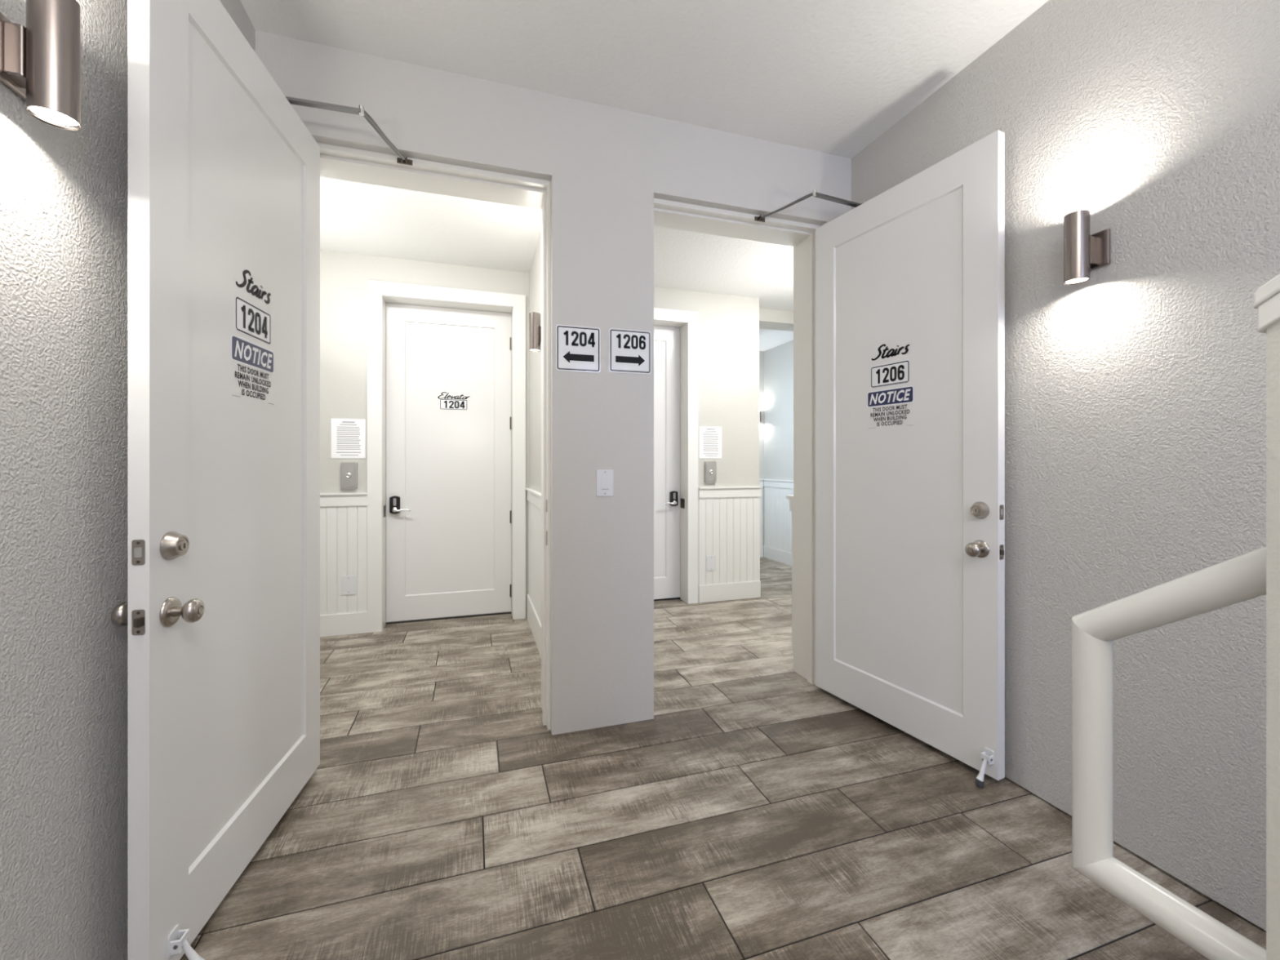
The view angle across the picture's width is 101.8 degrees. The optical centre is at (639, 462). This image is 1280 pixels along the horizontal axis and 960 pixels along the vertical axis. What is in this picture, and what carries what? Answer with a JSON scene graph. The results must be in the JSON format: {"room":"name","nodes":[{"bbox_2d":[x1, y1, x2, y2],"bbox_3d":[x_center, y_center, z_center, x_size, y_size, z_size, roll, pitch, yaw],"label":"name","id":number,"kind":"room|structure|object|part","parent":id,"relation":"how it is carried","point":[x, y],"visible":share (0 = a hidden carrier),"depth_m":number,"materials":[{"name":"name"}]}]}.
{"room":"stairwell landing","nodes":[
{"label":"stairwell landing","id":0,"kind":"room"},
{"bbox_2d":[0,0,255,959],"bbox_3d":[-0.777,-0.238,-0.389,0.140,2.917,4.935,0,0,-18],"label":"wall","id":1,"kind":"structure","parent":0,"point":[64,192],"depth_m":1.05,"materials":[{"name":"grey paint"}]},
{"bbox_2d":[0,0,81,130],"bbox_3d":[-1.076,-0.732,0.936,0.102,0.220,0.116,0,0,-18],"label":"wall sconce","id":2,"kind":"object","parent":1,"relation":"attached to","point":[41,61],"visible":1,"depth_m":0.92,"materials":[{"name":"silver metal"}]},
{"bbox_3d":[-1.101,-0.723,0.928,0.028,0.090,0.044,0,0,-18],"label":"arm","id":3,"kind":"part","parent":2,"relation":"part of","materials":[{"name":"silver metal"}]},
{"bbox_2d":[524,232,541,657],"bbox_3d":[-0.509,-0.160,3.397,0.330,2.760,1.540,0,0,-18],"label":"wall","id":4,"kind":"structure","parent":0,"point":[534,491],"depth_m":3.63,"materials":[{"name":"grey paint"}]},
{"bbox_3d":[-0.649,0.246,3.342,0.030,0.092,1.520,0,0,-18],"label":"chair rail","id":5,"kind":"part","parent":4,"relation":"part of","materials":[{"name":"white wood"}]},
{"bbox_2d":[528,311,541,351],"bbox_3d":[-0.610,-0.775,3.102,0.102,0.220,0.116,0,0,-18],"label":"wall sconce","id":6,"kind":"object","parent":4,"relation":"attached to","point":[535,327],"visible":0.84,"depth_m":3.07,"materials":[{"name":"silver metal"}]},
{"bbox_2d":[320,249,761,617],"bbox_3d":[-0.843,-0.160,4.220,3.978,2.760,0.290,0,0,-18],"label":"wall","id":7,"kind":"structure","parent":0,"point":[729,508],"depth_m":4.05,"materials":[{"name":"grey paint"}]},
{"bbox_2d":[320,611,367,636],"bbox_3d":[-2.328,1.146,3.613,0.780,0.148,0.016,0,0,-18],"label":"baseboard","id":8,"kind":"structure","parent":7,"relation":"attached to","point":[335,624],"depth_m":3.68,"materials":[{"name":"white wood"}]},
{"bbox_3d":[-2.325,0.263,3.606,0.780,0.092,0.030,0,0,-18],"label":"chair rail","id":9,"kind":"part","parent":7,"relation":"part of","materials":[{"name":"white wood"}]},
{"bbox_2d":[331,418,365,457],"bbox_3d":[-2.075,-0.170,3.700,0.216,0.281,0.004,0,0,-18],"label":"paper notice","id":10,"kind":"object","parent":7,"relation":"attached to","point":[348,435],"visible":1,"depth_m":3.70,"materials":[{"name":"white paper"}]},
{"bbox_2d":[336,421,360,455],"bbox_3d":[-2.072,-0.170,3.699,0.155,0.241,0.001,0,0,-18],"label":"print","id":11,"kind":"object","parent":10,"relation":"attached to","point":[342,421],"depth_m":3.70},
{"bbox_2d":[341,575,355,595],"bbox_3d":[-2.070,0.872,3.693,0.094,0.132,0.007,0,0,-18],"label":"blank wall plate","id":12,"kind":"object","parent":7,"relation":"attached to","point":[348,583],"visible":1,"depth_m":3.69,"materials":[{"name":"white plastic"}]},
{"bbox_2d":[340,462,357,488],"bbox_3d":[-2.064,0.094,3.689,0.104,0.190,0.032,0,0,-18],"label":"plate","id":13,"kind":"object","parent":7,"relation":"attached to","point":[348,470],"visible":1,"depth_m":3.68,"materials":[{"name":"grey metal"}]},
{"bbox_2d":[367,280,525,632],"bbox_3d":[-1.460,-0.043,4.006,1.113,2.526,0.238,0,0,-18],"label":"door frame","id":14,"kind":"structure","parent":7,"relation":"attached to","point":[380,293],"depth_m":3.88,"materials":[{"name":"white wood"}]},
{"bbox_3d":[-1.897,0.362,3.865,0.002,0.085,0.090,0,0,-18],"label":"strike plate","id":15,"kind":"part","parent":14,"relation":"part of","materials":[{"name":"brown metal"}]},
{"bbox_2d":[386,302,511,622],"bbox_3d":[-1.470,0.001,4.056,0.929,2.410,0.107,0,0,-18],"label":"door","id":16,"kind":"structure","parent":7,"relation":"in","point":[449,512],"depth_m":4.06,"materials":[{"name":"white wood"}]},
{"bbox_3d":[-1.785,0.360,3.910,0.119,0.023,0.020,0,0,-18],"label":"lever","id":17,"kind":"part","parent":16,"relation":"part of","materials":[{"name":"silver metal"}]},
{"bbox_3d":[-1.484,-0.029,4.080,0.661,2.098,0.036,0,0,-18],"label":"panel","id":18,"kind":"part","parent":16,"relation":"part of","materials":[{"name":"white wood"}]},
{"bbox_2d":[437,391,469,410],"bbox_3d":[-1.458,-0.481,4.077,0.239,0.137,0.002,0,0,-18],"label":"sticker","id":19,"kind":"object","parent":16,"relation":"attached to","point":[457,403],"visible":1,"depth_m":4.08,"materials":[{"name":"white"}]},
{"bbox_3d":[-1.461,-0.454,4.077,0.206,0.083,0.001,0,0,-18],"label":"plate","id":20,"kind":"part","parent":19,"relation":"part of","materials":[{"name":"white plastic"}]},
{"bbox_2d":[653,325,679,599],"bbox_3d":[-0.089,0.001,4.500,0.943,2.410,0.107,0,0,-18],"label":"door","id":21,"kind":"structure","parent":7,"relation":"in","point":[666,339],"depth_m":4.62,"materials":[{"name":"white wood"}]},
{"bbox_3d":[-0.092,-0.029,4.527,0.675,2.098,0.036,0,0,-18],"label":"panel","id":22,"kind":"part","parent":21,"relation":"part of","materials":[{"name":"white wood"}]},
{"bbox_3d":[0.259,0.360,4.567,0.119,0.023,0.020,0,0,-18],"label":"lever","id":23,"kind":"part","parent":21,"relation":"part of","materials":[{"name":"silver metal"}]},
{"bbox_2d":[653,307,697,604],"bbox_3d":[-0.068,-0.043,4.454,1.127,2.526,0.238,0,0,-18],"label":"door frame","id":24,"kind":"structure","parent":7,"relation":"attached to","point":[686,321],"depth_m":4.50,"materials":[{"name":"white wood"}]},
{"bbox_3d":[0.376,0.362,4.596,0.002,0.085,0.090,0,0,-18],"label":"strike plate","id":25,"kind":"part","parent":24,"relation":"part of","materials":[{"name":"brown metal"}]},
{"bbox_2d":[699,426,721,458],"bbox_3d":[0.620,-0.174,4.567,0.216,0.279,0.004,0,0,-18],"label":"paper notice","id":26,"kind":"object","parent":7,"relation":"attached to","point":[710,437],"visible":1,"depth_m":4.56,"materials":[{"name":"white paper"}]},
{"bbox_2d":[702,428,719,456],"bbox_3d":[0.623,-0.175,4.565,0.155,0.239,0.001,0,0,-18],"label":"print","id":27,"kind":"object","parent":26,"relation":"attached to","point":[707,428],"depth_m":4.56},
{"bbox_2d":[704,461,716,483],"bbox_3d":[0.620,0.084,4.552,0.104,0.190,0.032,0,0,-18],"label":"plate","id":28,"kind":"object","parent":7,"relation":"attached to","point":[710,467],"visible":1,"depth_m":4.54,"materials":[{"name":"grey metal"}]},
{"bbox_2d":[706,555,715,570],"bbox_3d":[0.625,0.882,4.559,0.094,0.132,0.007,0,0,-18],"label":"blank wall plate","id":29,"kind":"object","parent":7,"relation":"attached to","point":[711,559],"visible":1,"depth_m":4.56,"materials":[{"name":"white plastic"}]},
{"bbox_2d":[697,580,760,602],"bbox_3d":[0.800,1.146,4.619,0.606,0.148,0.016,0,0,-18],"label":"baseboard","id":30,"kind":"structure","parent":7,"relation":"attached to","point":[750,589],"depth_m":4.61,"materials":[{"name":"white wood"}]},
{"bbox_3d":[0.802,0.263,4.612,0.606,0.092,0.030,0,0,-18],"label":"chair rail","id":31,"kind":"part","parent":7,"relation":"part of","materials":[{"name":"white wood"}]},
{"bbox_2d":[255,30,851,734],"bbox_3d":[0.251,-0.238,2.683,5.120,2.917,0.285,0,0,-18],"label":"wall","id":32,"kind":"structure","parent":0,"point":[606,167],"depth_m":2.38,"materials":[{"name":"grey paint"}]},
{"bbox_2d":[111,0,319,959],"bbox_3d":[-1.194,-0.027,1.598,0.170,2.438,0.950,0,0,-11],"label":"door","id":33,"kind":"structure","parent":32,"relation":"in","point":[220,613],"depth_m":1.37,"materials":[{"name":"white paint"},{"name":"satin nickel"}]},
{"bbox_3d":[-1.172,0.348,1.196,0.054,0.055,0.055,0,0,-11],"label":"knob","id":34,"kind":"part","parent":33,"relation":"part of","materials":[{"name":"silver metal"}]},
{"bbox_3d":[-1.103,0.352,1.145,0.025,0.056,0.003,0,0,-11],"label":"latch plate","id":35,"kind":"part","parent":33,"relation":"part of","materials":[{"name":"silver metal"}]},
{"bbox_3d":[-1.103,0.198,1.145,0.025,0.056,0.003,0,0,-11],"label":"latch plate","id":36,"kind":"part","parent":33,"relation":"part of","materials":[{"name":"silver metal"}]},
{"bbox_2d":[168,924,204,959],"bbox_3d":[-1.065,1.158,1.228,0.066,0.120,0.038,0,0,-11],"label":"door stop","id":37,"kind":"object","parent":33,"relation":"attached to","point":[178,940],"visible":1,"depth_m":1.22,"materials":[{"name":"white metal"}]},
{"bbox_3d":[-1.062,1.161,1.233,0.050,0.082,0.024,0,0,-11],"label":"leg","id":38,"kind":"part","parent":37,"relation":"part of","materials":[{"name":"white metal"}]},
{"bbox_3d":[-1.060,0.348,1.218,0.054,0.055,0.055,0,0,-11],"label":"knob","id":39,"kind":"part","parent":33,"relation":"part of","materials":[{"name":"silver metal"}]},
{"bbox_3d":[-1.191,-0.046,1.602,0.032,2.120,0.668,0,0,-11],"label":"panel","id":40,"kind":"part","parent":33,"relation":"part of","materials":[{"name":"white wood"}]},
{"bbox_2d":[231,269,274,404],"bbox_3d":[-1.180,-0.383,1.591,0.002,0.385,0.248,0,0,-11],"label":"sticker","id":41,"kind":"object","parent":33,"relation":"attached to","point":[251,321],"visible":1,"depth_m":1.58,"materials":[{"name":"black plastic"}]},
{"bbox_3d":[-1.180,-0.430,1.591,0.001,0.104,0.208,0,0,-11],"label":"plate","id":42,"kind":"part","parent":41,"relation":"part of","materials":[{"name":"white plastic"}]},
{"bbox_2d":[285,96,412,165],"bbox_3d":[-1.124,-1.241,1.940,0.588,0.122,0.225,0,0,-43],"label":"door closer","id":43,"kind":"object","parent":33,"relation":"attached to","point":[292,100],"depth_m":1.89,"materials":[{"name":"silver metal"}]},
{"bbox_3d":[-1.155,-1.280,1.862,0.285,0.010,0.024,0,0,-15],"label":"arm","id":44,"kind":"part","parent":43,"relation":"part of","materials":[{"name":"silver metal"}]},
{"bbox_2d":[316,142,550,729],"bbox_3d":[-0.922,-0.033,2.333,1.003,2.505,0.237,0,0,-18],"label":"door frame","id":45,"kind":"structure","parent":32,"relation":"attached to","point":[338,162],"depth_m":2.37,"materials":[{"name":"white wood"}]},
{"bbox_3d":[-0.429,0.348,2.392,0.003,0.064,0.030,0,0,-18],"label":"strike plate","id":46,"kind":"part","parent":45,"relation":"part of","materials":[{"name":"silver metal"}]},
{"bbox_3d":[-0.429,0.200,2.392,0.003,0.056,0.030,0,0,-18],"label":"strike plate","id":47,"kind":"part","parent":45,"relation":"part of","materials":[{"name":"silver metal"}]},
{"bbox_2d":[555,324,600,373],"bbox_3d":[-0.279,-0.515,2.361,0.206,0.207,0.004,0,0,-18],"label":"wall sign","id":48,"kind":"object","parent":32,"relation":"attached to","point":[578,348],"visible":1,"depth_m":2.36,"materials":[{"name":"white plastic"}]},
{"bbox_2d":[596,469,613,496],"bbox_3d":[-0.161,0.094,2.396,0.078,0.122,0.009,0,0,-18],"label":"light switch","id":49,"kind":"object","parent":32,"relation":"attached to","point":[604,477],"visible":1,"depth_m":2.39,"materials":[{"name":"white plastic"}]},
{"bbox_2d":[608,328,651,373],"bbox_3d":[-0.045,-0.520,2.436,0.207,0.204,0.004,0,0,-18],"label":"wall sign","id":50,"kind":"object","parent":32,"relation":"attached to","point":[629,350],"visible":1,"depth_m":2.43,"materials":[{"name":"white plastic"}]},
{"bbox_2d":[653,198,821,687],"bbox_3d":[0.481,-0.033,2.784,0.980,2.505,0.237,0,0,-18],"label":"door frame","id":51,"kind":"structure","parent":32,"relation":"attached to","point":[801,236],"depth_m":2.90,"materials":[{"name":"white wood"}]},
{"bbox_2d":[786,495,793,651],"bbox_3d":[1.747,0.659,3.359,1.797,0.922,0.085,0,0,-18],"label":"wainscot","id":52,"kind":"structure","parent":32,"relation":"attached to","point":[790,498],"depth_m":3.08,"materials":[{"name":"white wood"}]},
{"bbox_3d":[1.747,0.244,3.359,1.797,0.092,0.085,0,0,-18],"label":"chair rail","id":53,"kind":"part","parent":52,"relation":"part of","materials":[{"name":"white wood"}]},
{"bbox_2d":[815,129,1004,780],"bbox_3d":[1.159,-0.027,2.374,0.170,2.438,0.950,0,0,-26],"label":"door","id":54,"kind":"structure","parent":32,"relation":"in","point":[910,515],"depth_m":2.25,"materials":[{"name":"white paint"},{"name":"satin nickel"}]},
{"bbox_2d":[754,189,862,222],"bbox_3d":[0.893,-1.241,2.586,0.608,0.122,0.232,0,0,3],"label":"door closer","id":55,"kind":"object","parent":54,"relation":"attached to","point":[814,193],"depth_m":2.55,"materials":[{"name":"silver metal"}]},
{"bbox_3d":[0.974,-1.280,2.543,0.306,0.010,0.024,0,0,-23],"label":"arm","id":56,"kind":"part","parent":55,"relation":"part of","materials":[{"name":"silver metal"}]},
{"bbox_2d":[866,343,914,428],"bbox_3d":[1.142,-0.355,2.380,0.002,0.385,0.248,0,0,-26],"label":"sticker","id":57,"kind":"object","parent":54,"relation":"attached to","point":[895,373],"visible":1,"depth_m":2.38,"materials":[{"name":"black"}]},
{"bbox_3d":[1.142,-0.402,2.380,0.001,0.104,0.208,0,0,-26],"label":"plate","id":58,"kind":"part","parent":57,"relation":"part of","materials":[{"name":"white plastic"}]},
{"bbox_3d":[1.153,-0.046,2.375,0.032,2.120,0.668,0,0,-26],"label":"panel","id":59,"kind":"part","parent":54,"relation":"part of","materials":[{"name":"white wood"}]},
{"bbox_3d":[1.281,0.334,1.990,0.054,0.055,0.055,0,0,-26],"label":"knob","id":60,"kind":"part","parent":54,"relation":"part of","materials":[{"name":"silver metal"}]},
{"bbox_2d":[975,747,994,787],"bbox_3d":[1.298,1.154,1.963,0.066,0.128,0.038,0,0,-26],"label":"door stop","id":61,"kind":"object","parent":54,"relation":"attached to","point":[987,756],"visible":1,"depth_m":1.96,"materials":[{"name":"white metal"}]},
{"bbox_3d":[1.292,1.157,1.964,0.050,0.090,0.024,0,0,-26],"label":"leg","id":62,"kind":"part","parent":61,"relation":"part of","materials":[{"name":"white metal"}]},
{"bbox_3d":[1.360,0.338,1.958,0.025,0.056,0.003,0,0,-26],"label":"latch plate","id":63,"kind":"part","parent":54,"relation":"part of","materials":[{"name":"silver metal"}]},
{"bbox_3d":[1.360,0.188,1.958,0.025,0.056,0.003,0,0,-26],"label":"latch plate","id":64,"kind":"part","parent":54,"relation":"part of","materials":[{"name":"silver metal"}]},
{"bbox_2d":[240,0,1048,351],"bbox_3d":[0.504,-1.593,1.895,5.320,0.307,8.780,0,0,-18],"label":"ceiling","id":65,"kind":"structure","parent":0,"point":[830,77],"depth_m":2.18,"materials":[{"name":"white paint"}]},
{"bbox_2d":[179,556,1266,959],"bbox_3d":[0.511,1.250,1.924,5.350,0.060,8.750,0,0,-18],"label":"floor","id":66,"kind":"structure","parent":0,"point":[760,812],"depth_m":1.70,"materials":[{"name":"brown tile"}]},
{"bbox_2d":[759,351,764,556],"bbox_3d":[1.040,-0.160,6.600,1.420,2.760,0.150,0,0,-18],"label":"wall","id":67,"kind":"structure","parent":0,"point":[761,353],"depth_m":6.72,"materials":[{"name":"grey paint"}]},
{"bbox_2d":[759,411,761,422],"bbox_3d":[1.530,-0.583,6.676,0.072,0.136,0.063,0,0,-18],"label":"wall sconce","id":68,"kind":"object","parent":67,"relation":"attached to","point":[760,412],"visible":0.54,"depth_m":6.65,"materials":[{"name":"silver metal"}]},
{"bbox_3d":[1.072,0.263,6.548,1.090,0.092,0.030,0,0,-18],"label":"chair rail","id":69,"kind":"part","parent":67,"relation":"part of","materials":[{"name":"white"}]},
{"bbox_2d":[760,545,763,556],"bbox_3d":[1.070,1.146,6.554,1.090,0.148,0.016,0,0,-18],"label":"baseboard","id":70,"kind":"structure","parent":67,"relation":"attached to","point":[761,546],"depth_m":6.71,"materials":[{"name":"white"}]},
{"bbox_2d":[759,307,793,331],"bbox_3d":[1.498,-1.454,5.261,1.126,0.173,0.260,0,0,-18],"label":"wall corridor header","id":71,"kind":"structure","parent":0,"point":[771,319],"depth_m":5.10,"materials":[{"name":"grey paint"}]},
{"bbox_2d":[763,340,793,553],"bbox_3d":[2.190,-0.160,5.082,0.160,2.760,3.665,0,0,-18],"label":"wall","id":72,"kind":"structure","parent":0,"point":[778,481],"depth_m":6.41,"materials":[{"name":"grey paint"}]},
{"bbox_2d":[764,545,791,565],"bbox_3d":[2.091,1.146,5.200,0.016,0.148,3.180,0,0,-18],"label":"baseboard","id":73,"kind":"structure","parent":72,"relation":"attached to","point":[778,555],"depth_m":6.39,"materials":[{"name":"white wood"}]},
{"bbox_3d":[2.084,0.263,5.197,0.030,0.092,3.180,0,0,-18],"label":"chair rail","id":74,"kind":"part","parent":72,"relation":"part of","materials":[{"name":"white wood"}]},
{"bbox_2d":[851,0,1279,930],"bbox_3d":[1.968,-0.234,0.494,0.140,2.927,4.935,0,0,-18],"label":"wall","id":75,"kind":"structure","parent":0,"point":[1135,390],"depth_m":1.61,"materials":[{"name":"grey paint"}]},
{"bbox_2d":[1063,209,1111,284],"bbox_3d":[1.450,-0.704,1.712,0.102,0.220,0.116,0,0,-18],"label":"wall sconce","id":76,"kind":"object","parent":75,"relation":"attached to","point":[1084,252],"visible":1,"depth_m":1.68,"materials":[{"name":"silver metal"}]},
{"bbox_3d":[1.475,-0.695,1.720,0.028,0.090,0.044,0,0,-18],"label":"arm","id":77,"kind":"part","parent":76,"relation":"part of","materials":[{"name":"silver metal"}]},
{"bbox_2d":[1253,273,1279,959],"bbox_3d":[1.098,-0.126,-0.267,0.144,2.693,1.920,0,0,-18],"label":"wall","id":78,"kind":"structure","parent":0,"point":[1266,297],"depth_m":0.62,"materials":[{"name":"white paint"}]},
{"bbox_2d":[1071,546,1266,959],"bbox_3d":[0.771,0.386,0.750,0.084,0.616,0.262,0,0,-18],"label":"handrail","id":79,"kind":"object","parent":78,"relation":"attached to","point":[1242,578],"visible":0.91,"depth_m":0.80,"materials":[{"name":"white metal"}]},
{"bbox_3d":[0.739,0.469,0.850,0.051,0.422,0.051,0,0,-18],"label":"post","id":80,"kind":"part","parent":79,"relation":"part of","materials":[{"name":"white metal"}]},
{"bbox_3d":[0.771,0.192,0.750,0.051,0.186,0.262,0,0,-18],"label":"rail","id":81,"kind":"part","parent":79,"relation":"part of","materials":[{"name":"white metal"}]},
{"bbox_3d":[0.769,0.653,0.756,0.051,0.053,0.248,0,0,-18],"label":"rail","id":82,"kind":"part","parent":79,"relation":"part of","materials":[{"name":"white metal"}]},
{"bbox_3d":[1.099,-0.805,-0.268,0.136,1.296,1.918,0,0,-18],"label":"moulding","id":83,"kind":"part","parent":78,"relation":"part of","materials":[{"name":"white"}]}
]}

